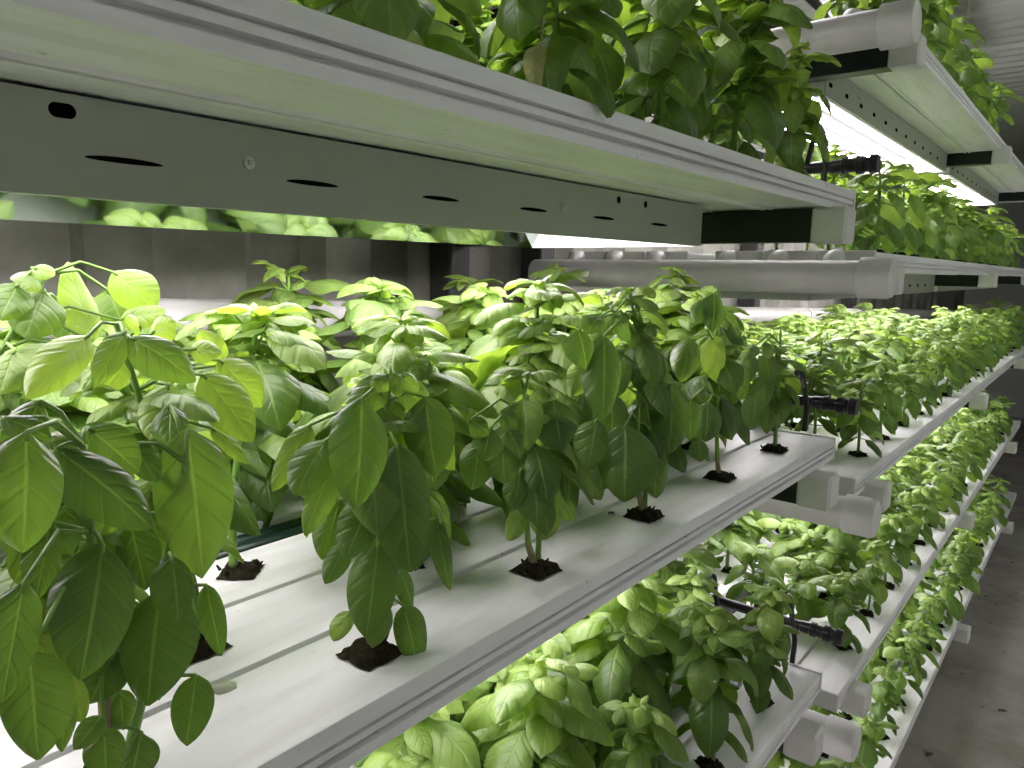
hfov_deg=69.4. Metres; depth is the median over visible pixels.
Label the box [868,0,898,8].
basil plant
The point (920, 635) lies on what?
basil plant
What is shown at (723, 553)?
channel
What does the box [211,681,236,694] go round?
fallen leaf
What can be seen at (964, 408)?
basil plant
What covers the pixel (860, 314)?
basil plant
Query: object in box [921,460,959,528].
basil plant
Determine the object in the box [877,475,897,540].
basil plant
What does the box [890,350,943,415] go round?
basil plant
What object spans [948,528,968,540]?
basil plant
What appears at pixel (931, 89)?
channel
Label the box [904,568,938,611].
basil plant
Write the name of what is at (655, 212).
vent
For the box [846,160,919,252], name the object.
basil plant
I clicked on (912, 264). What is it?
channel
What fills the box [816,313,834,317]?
basil plant
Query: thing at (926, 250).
basil plant
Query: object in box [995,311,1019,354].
basil plant
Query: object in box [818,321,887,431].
basil plant
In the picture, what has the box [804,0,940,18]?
hood
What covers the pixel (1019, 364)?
support arm
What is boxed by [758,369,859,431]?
pipe
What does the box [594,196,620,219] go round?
vent
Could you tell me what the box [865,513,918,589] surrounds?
basil plant
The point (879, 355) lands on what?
basil plant
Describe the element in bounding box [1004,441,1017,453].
support arm
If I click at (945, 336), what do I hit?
basil plant
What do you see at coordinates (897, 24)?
drain pipe
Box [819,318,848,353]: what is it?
basil plant
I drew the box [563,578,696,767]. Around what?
basil plant
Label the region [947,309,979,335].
basil plant
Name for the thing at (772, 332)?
basil plant
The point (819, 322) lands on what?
basil plant
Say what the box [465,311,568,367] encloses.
basil plant
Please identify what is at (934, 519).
basil plant
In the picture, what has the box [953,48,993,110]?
basil plant
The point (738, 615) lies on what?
channel
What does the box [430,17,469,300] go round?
steel post
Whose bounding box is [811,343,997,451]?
channel
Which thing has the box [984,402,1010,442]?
basil plant
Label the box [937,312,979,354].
basil plant
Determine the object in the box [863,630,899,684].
basil plant
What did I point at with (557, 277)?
basil plant
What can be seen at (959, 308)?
basil plant
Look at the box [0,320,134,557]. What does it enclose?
basil plant
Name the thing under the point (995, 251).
basil plant
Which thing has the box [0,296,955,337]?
pipe
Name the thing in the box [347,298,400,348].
basil plant
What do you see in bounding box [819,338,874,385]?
basil plant
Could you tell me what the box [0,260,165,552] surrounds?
basil plant
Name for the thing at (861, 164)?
pipe
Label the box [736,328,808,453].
basil plant
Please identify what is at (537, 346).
basil plant
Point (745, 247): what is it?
steel post
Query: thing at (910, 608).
basil plant
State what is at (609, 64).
basil plant
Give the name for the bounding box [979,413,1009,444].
basil plant
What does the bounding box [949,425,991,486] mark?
basil plant
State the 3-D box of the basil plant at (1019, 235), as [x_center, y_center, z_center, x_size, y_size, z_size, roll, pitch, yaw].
[2.245,-0.590,3.301,0.114,0.171,0.120,8,11,38]
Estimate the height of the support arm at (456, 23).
0.053 m
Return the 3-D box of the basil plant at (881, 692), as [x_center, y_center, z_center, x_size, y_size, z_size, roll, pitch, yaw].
[0.969,0.833,1.940,0.121,0.191,0.091,-3,9,-22]
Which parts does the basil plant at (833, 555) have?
stem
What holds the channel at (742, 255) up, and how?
on the hood at (913, 283)
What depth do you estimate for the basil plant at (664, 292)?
1.22 m
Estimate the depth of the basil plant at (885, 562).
1.70 m
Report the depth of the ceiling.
3.54 m
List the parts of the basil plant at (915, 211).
stem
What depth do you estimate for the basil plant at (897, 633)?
2.28 m
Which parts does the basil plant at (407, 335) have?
stem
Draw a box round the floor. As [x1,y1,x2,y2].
[895,416,1023,767]
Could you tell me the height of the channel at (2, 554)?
0.038 m
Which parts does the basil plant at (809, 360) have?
stem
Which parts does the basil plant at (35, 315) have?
stem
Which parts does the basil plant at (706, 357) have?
stem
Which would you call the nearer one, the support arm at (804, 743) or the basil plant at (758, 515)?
the support arm at (804, 743)
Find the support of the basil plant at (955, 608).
on the channel at (913, 701)
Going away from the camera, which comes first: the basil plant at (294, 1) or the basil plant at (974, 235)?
the basil plant at (294, 1)
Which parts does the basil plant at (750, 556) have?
stem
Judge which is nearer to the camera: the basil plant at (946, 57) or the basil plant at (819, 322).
the basil plant at (946, 57)
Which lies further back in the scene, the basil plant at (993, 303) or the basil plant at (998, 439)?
the basil plant at (993, 303)
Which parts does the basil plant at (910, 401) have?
stem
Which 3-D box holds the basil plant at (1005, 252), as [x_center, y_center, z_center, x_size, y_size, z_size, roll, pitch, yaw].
[2.111,-0.591,3.165,0.129,0.187,0.097,0,9,-5]
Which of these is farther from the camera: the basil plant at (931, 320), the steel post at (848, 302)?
the steel post at (848, 302)
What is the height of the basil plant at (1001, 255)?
0.182 m
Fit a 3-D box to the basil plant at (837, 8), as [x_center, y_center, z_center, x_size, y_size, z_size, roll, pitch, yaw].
[0.670,-0.754,1.474,0.133,0.187,0.126,-3,9,-23]
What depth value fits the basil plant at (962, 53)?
1.82 m
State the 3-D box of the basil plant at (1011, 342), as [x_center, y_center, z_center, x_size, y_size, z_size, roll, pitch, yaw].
[2.220,-0.203,3.367,0.098,0.178,0.130,-7,12,-41]
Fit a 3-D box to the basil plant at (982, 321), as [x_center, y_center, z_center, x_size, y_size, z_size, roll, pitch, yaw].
[1.735,-0.139,2.749,0.107,0.224,0.144,1,9,4]
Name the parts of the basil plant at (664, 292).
stem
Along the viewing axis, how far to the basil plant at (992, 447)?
3.25 m
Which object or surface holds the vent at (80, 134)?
attached to the light at (65, 158)
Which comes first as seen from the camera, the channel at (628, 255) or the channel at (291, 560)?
the channel at (291, 560)
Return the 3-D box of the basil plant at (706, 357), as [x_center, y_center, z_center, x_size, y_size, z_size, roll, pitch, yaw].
[0.243,0.011,0.915,0.084,0.251,0.221,4,9,20]
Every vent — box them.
[48,102,162,166]
[287,179,337,186]
[423,196,457,201]
[520,207,546,211]
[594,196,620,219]
[644,201,666,225]
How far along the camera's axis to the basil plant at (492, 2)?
0.89 m
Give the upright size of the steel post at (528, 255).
2.484 m
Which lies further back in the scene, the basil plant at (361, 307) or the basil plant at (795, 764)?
the basil plant at (795, 764)
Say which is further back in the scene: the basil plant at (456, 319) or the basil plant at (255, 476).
the basil plant at (456, 319)
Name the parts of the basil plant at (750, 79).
stem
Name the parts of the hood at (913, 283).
panel, panel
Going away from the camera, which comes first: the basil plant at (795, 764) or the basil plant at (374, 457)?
the basil plant at (374, 457)
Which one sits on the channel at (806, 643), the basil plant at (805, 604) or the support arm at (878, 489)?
the basil plant at (805, 604)
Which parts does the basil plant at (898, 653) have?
stem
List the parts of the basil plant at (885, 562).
stem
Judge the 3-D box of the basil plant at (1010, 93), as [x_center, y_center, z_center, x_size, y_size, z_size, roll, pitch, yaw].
[1.619,-0.900,2.476,0.098,0.199,0.131,-1,9,-12]
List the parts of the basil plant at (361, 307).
stem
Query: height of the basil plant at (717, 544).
0.209 m
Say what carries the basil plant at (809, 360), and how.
on the channel at (821, 431)
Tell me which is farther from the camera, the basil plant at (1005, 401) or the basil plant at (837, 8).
the basil plant at (1005, 401)
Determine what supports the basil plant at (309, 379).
on the channel at (2, 554)
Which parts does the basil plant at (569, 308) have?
stem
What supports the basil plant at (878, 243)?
on the channel at (793, 255)
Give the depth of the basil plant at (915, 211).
1.59 m
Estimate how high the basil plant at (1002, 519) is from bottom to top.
0.181 m
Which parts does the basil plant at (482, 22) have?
stem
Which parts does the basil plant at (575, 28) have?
stem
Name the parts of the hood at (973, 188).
panel, panel, panel, panel, panel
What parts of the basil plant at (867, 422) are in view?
stem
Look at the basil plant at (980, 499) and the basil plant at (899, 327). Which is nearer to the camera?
the basil plant at (899, 327)
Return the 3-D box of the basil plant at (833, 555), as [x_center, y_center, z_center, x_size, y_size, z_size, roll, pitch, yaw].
[0.774,0.408,1.814,0.181,0.241,0.221,9,12,42]
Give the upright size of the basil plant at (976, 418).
0.245 m
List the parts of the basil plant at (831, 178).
stem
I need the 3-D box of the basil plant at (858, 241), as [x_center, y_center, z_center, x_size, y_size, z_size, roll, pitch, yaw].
[0.799,-0.397,1.684,0.185,0.216,0.148,-2,9,-21]
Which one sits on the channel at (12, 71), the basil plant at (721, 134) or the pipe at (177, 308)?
the basil plant at (721, 134)
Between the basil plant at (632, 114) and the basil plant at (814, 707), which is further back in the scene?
the basil plant at (814, 707)
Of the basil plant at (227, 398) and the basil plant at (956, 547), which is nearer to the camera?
the basil plant at (227, 398)
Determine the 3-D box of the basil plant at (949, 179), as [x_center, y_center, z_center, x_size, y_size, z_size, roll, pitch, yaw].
[1.298,-0.507,2.293,0.178,0.262,0.218,4,9,22]
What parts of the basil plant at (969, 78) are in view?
stem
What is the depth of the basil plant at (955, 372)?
2.10 m
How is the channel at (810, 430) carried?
on the hood
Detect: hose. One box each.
[159,517,301,564]
[216,525,302,559]
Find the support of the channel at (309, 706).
on the support arm at (818, 490)
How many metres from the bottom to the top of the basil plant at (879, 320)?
0.236 m
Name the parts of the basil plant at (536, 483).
stem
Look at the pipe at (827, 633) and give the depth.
1.34 m
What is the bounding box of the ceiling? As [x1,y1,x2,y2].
[783,0,1023,162]
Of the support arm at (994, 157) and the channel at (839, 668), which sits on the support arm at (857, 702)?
the channel at (839, 668)
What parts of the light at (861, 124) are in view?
panel, panel, panel, panel, panel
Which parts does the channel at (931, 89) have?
lid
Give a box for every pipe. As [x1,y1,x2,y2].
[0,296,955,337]
[528,249,897,298]
[706,573,844,663]
[753,494,880,537]
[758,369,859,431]
[770,0,921,56]
[801,141,880,181]
[802,700,860,761]
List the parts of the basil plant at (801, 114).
stem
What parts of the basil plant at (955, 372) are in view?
stem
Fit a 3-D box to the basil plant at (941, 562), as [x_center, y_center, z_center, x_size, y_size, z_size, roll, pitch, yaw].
[1.669,0.668,2.945,0.120,0.231,0.187,-3,9,-21]
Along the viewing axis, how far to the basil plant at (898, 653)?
2.05 m
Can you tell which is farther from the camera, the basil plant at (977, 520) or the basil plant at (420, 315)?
the basil plant at (977, 520)
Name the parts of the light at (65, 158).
panel, panel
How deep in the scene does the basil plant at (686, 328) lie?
1.09 m
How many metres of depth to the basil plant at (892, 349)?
2.02 m
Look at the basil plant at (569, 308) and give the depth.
1.23 m
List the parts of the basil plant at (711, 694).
stem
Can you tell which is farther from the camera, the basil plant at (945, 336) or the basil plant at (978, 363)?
the basil plant at (945, 336)
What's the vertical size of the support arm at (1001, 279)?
0.053 m
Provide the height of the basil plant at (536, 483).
0.189 m
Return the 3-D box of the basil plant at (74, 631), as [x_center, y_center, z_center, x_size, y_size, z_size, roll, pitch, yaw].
[-0.218,0.108,0.358,0.125,0.212,0.164,3,9,11]
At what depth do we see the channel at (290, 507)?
0.83 m
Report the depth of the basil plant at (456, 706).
0.97 m
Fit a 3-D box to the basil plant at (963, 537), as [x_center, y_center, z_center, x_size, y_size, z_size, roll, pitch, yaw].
[1.850,0.683,3.015,0.120,0.190,0.126,3,9,14]
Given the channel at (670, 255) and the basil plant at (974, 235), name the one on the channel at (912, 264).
the basil plant at (974, 235)
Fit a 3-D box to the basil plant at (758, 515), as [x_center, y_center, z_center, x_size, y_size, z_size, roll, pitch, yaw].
[0.716,0.355,2.119,0.214,0.253,0.175,7,11,37]
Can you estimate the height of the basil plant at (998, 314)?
0.218 m
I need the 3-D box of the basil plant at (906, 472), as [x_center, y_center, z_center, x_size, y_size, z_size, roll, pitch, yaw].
[1.283,0.336,2.420,0.120,0.216,0.146,-1,9,-14]
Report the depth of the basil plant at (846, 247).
2.04 m
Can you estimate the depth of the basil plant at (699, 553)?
1.28 m
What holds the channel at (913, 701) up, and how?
on the support arm
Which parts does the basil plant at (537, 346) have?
stem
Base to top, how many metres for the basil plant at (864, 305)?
0.235 m
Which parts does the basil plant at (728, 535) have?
stem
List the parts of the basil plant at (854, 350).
stem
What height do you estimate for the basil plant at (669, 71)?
0.232 m
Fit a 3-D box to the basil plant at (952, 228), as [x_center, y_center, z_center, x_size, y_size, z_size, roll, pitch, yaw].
[1.113,-0.401,1.914,0.114,0.188,0.121,0,9,-3]
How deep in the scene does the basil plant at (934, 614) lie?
2.37 m
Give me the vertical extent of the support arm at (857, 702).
0.053 m
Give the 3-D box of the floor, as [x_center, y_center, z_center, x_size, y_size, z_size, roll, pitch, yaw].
[2.063,1.003,3.017,2.254,0.060,10.800,8,11,38]
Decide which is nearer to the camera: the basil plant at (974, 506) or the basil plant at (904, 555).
the basil plant at (904, 555)
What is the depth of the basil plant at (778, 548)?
1.82 m
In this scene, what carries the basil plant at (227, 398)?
on the channel at (263, 629)
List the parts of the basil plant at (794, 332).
stem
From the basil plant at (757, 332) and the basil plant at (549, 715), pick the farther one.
the basil plant at (757, 332)
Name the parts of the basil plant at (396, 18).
stem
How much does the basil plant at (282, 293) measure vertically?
0.281 m
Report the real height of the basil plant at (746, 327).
0.240 m
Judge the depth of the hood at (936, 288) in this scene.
2.78 m
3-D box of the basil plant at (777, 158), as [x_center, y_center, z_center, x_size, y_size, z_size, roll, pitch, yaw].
[0.559,-0.387,1.568,0.155,0.223,0.128,0,9,-3]
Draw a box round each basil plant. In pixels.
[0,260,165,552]
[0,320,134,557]
[0,398,233,767]
[24,314,264,663]
[94,320,189,423]
[134,302,328,579]
[164,315,196,387]
[178,308,328,527]
[232,260,360,393]
[240,309,338,429]
[271,364,455,670]
[286,308,502,570]
[289,0,302,5]
[296,276,450,379]
[296,338,476,507]
[303,0,482,47]
[335,296,441,352]
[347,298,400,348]
[355,700,463,767]
[360,0,480,65]
[361,683,487,767]
[431,282,527,364]
[435,274,503,325]
[444,301,492,348]
[450,687,494,722]
[451,0,498,66]
[455,633,570,767]
[459,367,593,580]
[461,639,614,767]
[464,274,602,508]
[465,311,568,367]
[475,0,624,104]
[483,0,501,68]
[488,0,639,117]
[515,263,588,332]
[527,294,585,334]
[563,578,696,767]
[563,613,666,670]
[564,286,690,523]
[575,288,670,370]
[598,693,688,767]
[601,13,650,116]
[602,0,739,137]
[604,9,715,130]
[606,319,709,472]
[636,266,700,361]
[640,285,757,449]
[646,545,720,599]
[655,563,747,713]
[661,602,758,767]
[670,290,748,482]
[683,537,726,575]
[693,0,813,163]
[695,0,754,151]
[704,511,762,573]
[723,541,787,610]
[736,315,757,339]
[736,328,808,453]
[738,339,760,374]
[738,584,799,713]
[743,321,776,338]
[743,510,783,548]
[746,326,786,356]
[750,328,790,381]
[750,353,794,430]
[755,518,807,592]
[757,317,797,351]
[762,41,841,175]
[762,151,779,250]
[762,319,786,334]
[765,751,794,767]
[771,312,818,370]
[773,553,836,630]
[775,342,821,429]
[775,516,786,533]
[778,317,819,345]
[779,710,824,767]
[782,330,855,436]
[785,523,865,600]
[789,518,830,553]
[793,324,837,384]
[806,174,823,250]
[807,332,857,381]
[808,320,838,325]
[808,571,878,653]
[809,182,867,249]
[811,705,845,758]
[812,144,864,249]
[813,0,872,20]
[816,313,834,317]
[817,304,847,324]
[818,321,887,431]
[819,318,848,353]
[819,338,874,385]
[819,755,867,767]
[823,532,880,571]
[825,167,889,249]
[833,190,872,249]
[835,310,864,340]
[835,378,885,457]
[836,347,892,414]
[839,665,867,720]
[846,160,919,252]
[846,318,877,378]
[849,714,899,767]
[851,540,899,617]
[853,311,885,324]
[854,302,872,313]
[857,189,911,249]
[859,309,902,328]
[861,321,912,408]
[861,360,906,440]
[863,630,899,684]
[864,322,900,382]
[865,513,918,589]
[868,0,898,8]
[869,666,904,740]
[872,162,943,255]
[873,192,915,252]
[877,333,930,391]
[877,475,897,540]
[878,604,915,661]
[880,183,938,251]
[881,308,903,332]
[882,458,904,497]
[882,637,923,705]
[883,0,935,13]
[883,455,931,515]
[884,466,915,511]
[886,363,936,426]
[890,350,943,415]
[890,490,939,565]
[892,313,921,330]
[894,319,947,373]
[896,315,920,348]
[898,485,945,545]
[900,602,920,633]
[900,619,947,678]
[901,178,961,256]
[901,179,960,258]
[903,446,943,491]
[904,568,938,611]
[905,319,933,334]
[908,593,944,653]
[909,328,944,383]
[915,319,939,336]
[917,443,943,483]
[920,3,949,54]
[920,192,975,259]
[920,427,955,469]
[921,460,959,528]
[922,313,960,347]
[923,338,966,404]
[924,543,953,579]
[924,575,964,627]
[928,188,961,246]
[928,321,953,340]
[930,556,939,580]
[931,0,978,77]
[931,306,946,332]
[932,426,958,468]
[933,339,976,396]
[934,460,968,512]
[934,554,979,609]
[936,442,973,500]
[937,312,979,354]
[938,202,978,260]
[940,541,983,590]
[941,409,970,444]
[941,527,961,550]
[942,338,985,389]
[944,205,986,261]
[947,15,986,82]
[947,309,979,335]
[947,407,980,444]
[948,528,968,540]
[948,529,981,573]
[949,325,985,382]
[949,407,986,432]
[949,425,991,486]
[950,306,977,319]
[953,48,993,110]
[955,49,999,120]
[956,211,996,262]
[956,317,1003,376]
[960,390,997,429]
[961,433,994,472]
[962,421,995,462]
[963,304,981,313]
[964,518,986,559]
[966,214,1004,264]
[967,498,980,514]
[968,206,1014,264]
[968,507,994,546]
[971,474,996,507]
[974,312,997,335]
[974,481,989,503]
[975,328,1003,371]
[976,491,1002,516]
[977,299,1010,340]
[977,307,1003,320]
[977,417,1001,457]
[978,498,1007,534]
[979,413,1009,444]
[982,82,1009,129]
[984,319,1008,367]
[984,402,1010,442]
[984,477,1010,514]
[987,320,1018,358]
[987,330,1011,362]
[988,225,1014,265]
[989,83,1022,135]
[989,395,1015,434]
[990,225,1015,266]
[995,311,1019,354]
[999,305,1023,351]
[1001,223,1017,266]
[1004,233,1023,267]
[1007,310,1023,348]
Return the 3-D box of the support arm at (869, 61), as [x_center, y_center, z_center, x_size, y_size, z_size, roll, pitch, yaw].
[0.402,-0.624,1.539,0.807,0.053,0.050,8,11,38]
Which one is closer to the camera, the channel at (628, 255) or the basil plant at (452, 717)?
the basil plant at (452, 717)
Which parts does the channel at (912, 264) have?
lid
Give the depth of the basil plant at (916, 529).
2.01 m
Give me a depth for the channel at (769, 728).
1.16 m
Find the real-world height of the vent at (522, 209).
0.004 m
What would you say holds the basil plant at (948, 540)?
on the channel at (895, 664)
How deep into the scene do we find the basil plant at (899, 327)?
2.69 m
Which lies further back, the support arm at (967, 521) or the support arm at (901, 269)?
the support arm at (967, 521)
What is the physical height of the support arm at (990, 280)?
0.053 m
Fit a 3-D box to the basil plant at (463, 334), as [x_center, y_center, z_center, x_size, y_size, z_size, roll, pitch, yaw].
[-0.040,-0.030,1.145,0.175,0.252,0.180,3,9,12]
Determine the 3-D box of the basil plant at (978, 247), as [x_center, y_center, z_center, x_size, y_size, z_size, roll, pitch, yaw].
[1.470,-0.470,2.380,0.146,0.177,0.109,7,11,34]
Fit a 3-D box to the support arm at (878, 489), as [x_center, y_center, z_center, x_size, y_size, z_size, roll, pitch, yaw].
[0.400,0.172,1.654,0.807,0.053,0.050,8,11,38]
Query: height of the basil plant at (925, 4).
0.171 m
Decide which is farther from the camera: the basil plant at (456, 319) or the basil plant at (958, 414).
the basil plant at (958, 414)
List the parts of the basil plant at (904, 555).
stem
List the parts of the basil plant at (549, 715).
stem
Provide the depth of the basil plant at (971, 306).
3.93 m
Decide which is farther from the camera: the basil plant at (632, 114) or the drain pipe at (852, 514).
the drain pipe at (852, 514)
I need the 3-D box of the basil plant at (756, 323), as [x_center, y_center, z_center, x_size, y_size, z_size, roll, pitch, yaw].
[0.822,-0.107,2.493,0.156,0.212,0.162,5,10,25]
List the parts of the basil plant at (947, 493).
stem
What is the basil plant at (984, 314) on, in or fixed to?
on the channel at (821, 431)
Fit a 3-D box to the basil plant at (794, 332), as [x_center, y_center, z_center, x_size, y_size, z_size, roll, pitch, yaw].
[0.838,-0.084,2.217,0.220,0.250,0.180,-3,10,-26]
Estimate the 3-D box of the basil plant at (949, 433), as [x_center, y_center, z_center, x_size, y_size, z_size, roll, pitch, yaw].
[1.774,0.262,3.052,0.135,0.183,0.141,0,9,-3]
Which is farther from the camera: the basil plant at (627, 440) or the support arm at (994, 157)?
the support arm at (994, 157)
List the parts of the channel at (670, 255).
lid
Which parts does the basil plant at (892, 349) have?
stem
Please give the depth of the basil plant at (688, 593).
1.16 m
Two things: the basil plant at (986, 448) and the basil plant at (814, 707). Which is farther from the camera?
the basil plant at (986, 448)
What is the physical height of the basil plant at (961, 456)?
0.216 m
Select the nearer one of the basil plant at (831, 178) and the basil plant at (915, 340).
the basil plant at (831, 178)
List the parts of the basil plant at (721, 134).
stem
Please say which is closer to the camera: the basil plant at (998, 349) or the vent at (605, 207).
the vent at (605, 207)
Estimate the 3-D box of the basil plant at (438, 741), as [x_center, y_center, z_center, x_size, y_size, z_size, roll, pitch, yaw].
[-0.114,0.443,0.833,0.170,0.246,0.175,3,9,14]
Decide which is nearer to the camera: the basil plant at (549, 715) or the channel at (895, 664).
the basil plant at (549, 715)
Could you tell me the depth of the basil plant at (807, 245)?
1.70 m
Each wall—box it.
[0,0,965,385]
[963,163,1023,417]
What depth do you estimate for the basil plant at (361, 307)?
0.94 m
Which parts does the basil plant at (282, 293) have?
stem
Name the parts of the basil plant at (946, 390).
stem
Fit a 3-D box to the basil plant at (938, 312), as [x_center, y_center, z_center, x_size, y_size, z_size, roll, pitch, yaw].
[1.826,-0.212,3.170,0.128,0.243,0.155,-2,9,-16]
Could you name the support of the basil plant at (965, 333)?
on the channel at (853, 471)
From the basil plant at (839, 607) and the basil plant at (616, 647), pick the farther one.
the basil plant at (839, 607)
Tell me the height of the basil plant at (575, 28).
0.276 m
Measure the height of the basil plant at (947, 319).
0.232 m
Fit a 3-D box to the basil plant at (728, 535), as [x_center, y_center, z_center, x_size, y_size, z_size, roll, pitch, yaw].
[0.579,0.391,1.976,0.180,0.221,0.188,-7,12,-43]
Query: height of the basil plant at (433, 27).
0.248 m
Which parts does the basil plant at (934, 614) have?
stem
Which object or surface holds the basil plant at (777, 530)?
on the channel at (733, 561)
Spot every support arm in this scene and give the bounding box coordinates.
[454,8,497,26]
[771,469,839,511]
[774,146,1012,167]
[777,717,823,765]
[791,33,926,85]
[839,679,872,717]
[858,478,891,512]
[894,265,904,294]
[905,192,1023,204]
[927,271,998,287]
[952,623,970,643]
[956,511,975,529]
[963,392,988,409]
[997,276,1023,284]
[1001,521,1013,533]
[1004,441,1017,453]
[1010,358,1023,369]
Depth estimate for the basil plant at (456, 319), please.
1.25 m
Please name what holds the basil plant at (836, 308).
on the channel
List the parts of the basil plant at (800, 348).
stem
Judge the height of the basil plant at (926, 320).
0.204 m
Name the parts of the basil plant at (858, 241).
stem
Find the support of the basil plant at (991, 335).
on the channel at (853, 471)
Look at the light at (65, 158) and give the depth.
0.59 m
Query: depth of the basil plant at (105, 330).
0.76 m
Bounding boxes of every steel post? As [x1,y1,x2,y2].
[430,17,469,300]
[520,247,554,302]
[739,0,777,325]
[841,248,857,308]
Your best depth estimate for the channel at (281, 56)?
0.43 m
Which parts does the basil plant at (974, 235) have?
stem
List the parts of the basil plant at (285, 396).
stem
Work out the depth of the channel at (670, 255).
1.52 m
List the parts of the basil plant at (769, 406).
stem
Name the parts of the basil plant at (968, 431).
stem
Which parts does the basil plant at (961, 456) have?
stem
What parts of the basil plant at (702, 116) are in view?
stem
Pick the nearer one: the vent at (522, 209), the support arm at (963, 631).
the vent at (522, 209)
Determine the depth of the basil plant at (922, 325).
2.34 m
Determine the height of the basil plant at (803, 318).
0.224 m
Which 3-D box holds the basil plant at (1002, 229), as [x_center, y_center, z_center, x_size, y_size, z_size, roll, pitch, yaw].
[1.842,-0.526,2.846,0.113,0.172,0.120,-1,9,-11]
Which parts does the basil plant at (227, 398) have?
stem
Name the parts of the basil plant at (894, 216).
stem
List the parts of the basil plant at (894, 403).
stem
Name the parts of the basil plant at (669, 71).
stem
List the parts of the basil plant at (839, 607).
stem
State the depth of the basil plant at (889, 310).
3.11 m
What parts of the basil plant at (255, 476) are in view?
stem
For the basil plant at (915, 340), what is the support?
on the channel at (821, 431)
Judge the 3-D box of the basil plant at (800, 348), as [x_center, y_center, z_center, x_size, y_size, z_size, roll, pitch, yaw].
[0.676,0.001,1.791,0.152,0.209,0.161,4,9,18]
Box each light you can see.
[0,82,702,247]
[716,78,946,175]
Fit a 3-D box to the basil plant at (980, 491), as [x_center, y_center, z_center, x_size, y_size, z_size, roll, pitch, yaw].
[2.312,0.565,3.719,0.151,0.219,0.124,-3,10,-25]
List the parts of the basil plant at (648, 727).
stem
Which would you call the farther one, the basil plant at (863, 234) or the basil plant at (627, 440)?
the basil plant at (863, 234)
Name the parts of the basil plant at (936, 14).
stem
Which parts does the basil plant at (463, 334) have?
stem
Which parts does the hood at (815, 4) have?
panel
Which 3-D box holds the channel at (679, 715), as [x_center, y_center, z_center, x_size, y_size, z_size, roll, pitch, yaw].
[-0.087,0.596,0.754,0.097,0.038,1.642,8,11,38]
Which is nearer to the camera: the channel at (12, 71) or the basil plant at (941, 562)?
the channel at (12, 71)
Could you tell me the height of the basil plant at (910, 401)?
0.163 m
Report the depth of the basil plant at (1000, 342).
3.20 m
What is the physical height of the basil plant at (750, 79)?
0.275 m
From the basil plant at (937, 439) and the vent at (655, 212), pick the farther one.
the basil plant at (937, 439)
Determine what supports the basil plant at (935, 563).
on the channel at (895, 664)
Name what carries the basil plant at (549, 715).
on the channel at (679, 715)
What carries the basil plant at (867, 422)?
on the channel at (853, 471)
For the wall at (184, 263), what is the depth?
1.33 m
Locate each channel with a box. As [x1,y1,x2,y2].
[0,0,855,209]
[0,57,765,212]
[0,426,773,767]
[0,483,243,557]
[0,488,346,563]
[38,429,835,767]
[135,437,685,608]
[569,252,605,259]
[593,648,747,764]
[606,251,645,259]
[646,251,714,259]
[671,661,821,767]
[678,516,750,574]
[710,517,792,606]
[715,251,764,259]
[733,488,909,629]
[741,139,863,188]
[764,250,933,274]
[779,382,890,432]
[779,704,818,767]
[786,422,984,663]
[798,488,995,767]
[800,420,1020,712]
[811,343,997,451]
[818,250,1023,275]
[818,346,1023,495]
[845,491,1016,767]
[847,74,1023,202]
[877,8,1023,192]
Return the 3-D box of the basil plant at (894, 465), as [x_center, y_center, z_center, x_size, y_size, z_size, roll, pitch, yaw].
[1.303,0.304,2.618,0.153,0.218,0.162,-4,10,-26]
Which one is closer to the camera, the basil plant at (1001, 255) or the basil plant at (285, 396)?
the basil plant at (285, 396)
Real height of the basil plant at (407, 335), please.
0.236 m
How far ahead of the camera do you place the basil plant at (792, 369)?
1.62 m
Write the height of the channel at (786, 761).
0.038 m
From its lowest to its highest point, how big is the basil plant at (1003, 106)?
0.168 m
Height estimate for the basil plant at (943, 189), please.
0.245 m
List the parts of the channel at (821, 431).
lid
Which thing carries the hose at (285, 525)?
on the channel at (290, 507)
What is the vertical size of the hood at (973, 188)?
0.058 m
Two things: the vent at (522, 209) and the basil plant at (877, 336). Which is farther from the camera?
the basil plant at (877, 336)
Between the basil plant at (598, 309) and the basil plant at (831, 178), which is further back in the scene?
the basil plant at (831, 178)
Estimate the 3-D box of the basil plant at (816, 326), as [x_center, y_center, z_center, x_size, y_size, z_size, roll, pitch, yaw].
[0.962,-0.084,2.374,0.192,0.207,0.157,-7,12,-41]
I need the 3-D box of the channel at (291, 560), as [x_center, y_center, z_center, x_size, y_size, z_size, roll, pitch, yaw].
[-0.164,0.171,0.757,0.097,0.038,1.642,8,11,38]
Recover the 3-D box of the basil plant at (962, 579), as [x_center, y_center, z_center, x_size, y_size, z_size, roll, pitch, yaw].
[1.605,0.731,2.691,0.139,0.212,0.131,-1,9,-11]
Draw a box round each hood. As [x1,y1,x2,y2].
[688,274,934,300]
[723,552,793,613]
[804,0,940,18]
[871,167,998,205]
[934,286,982,291]
[941,5,994,82]
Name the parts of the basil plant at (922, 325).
stem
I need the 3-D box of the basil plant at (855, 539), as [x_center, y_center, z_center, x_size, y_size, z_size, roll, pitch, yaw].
[0.909,0.394,1.973,0.170,0.224,0.177,0,9,-6]
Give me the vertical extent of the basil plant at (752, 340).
0.204 m
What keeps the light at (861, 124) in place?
attached to the support arm at (869, 61)
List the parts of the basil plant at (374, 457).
stem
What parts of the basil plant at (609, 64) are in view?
stem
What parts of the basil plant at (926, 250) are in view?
stem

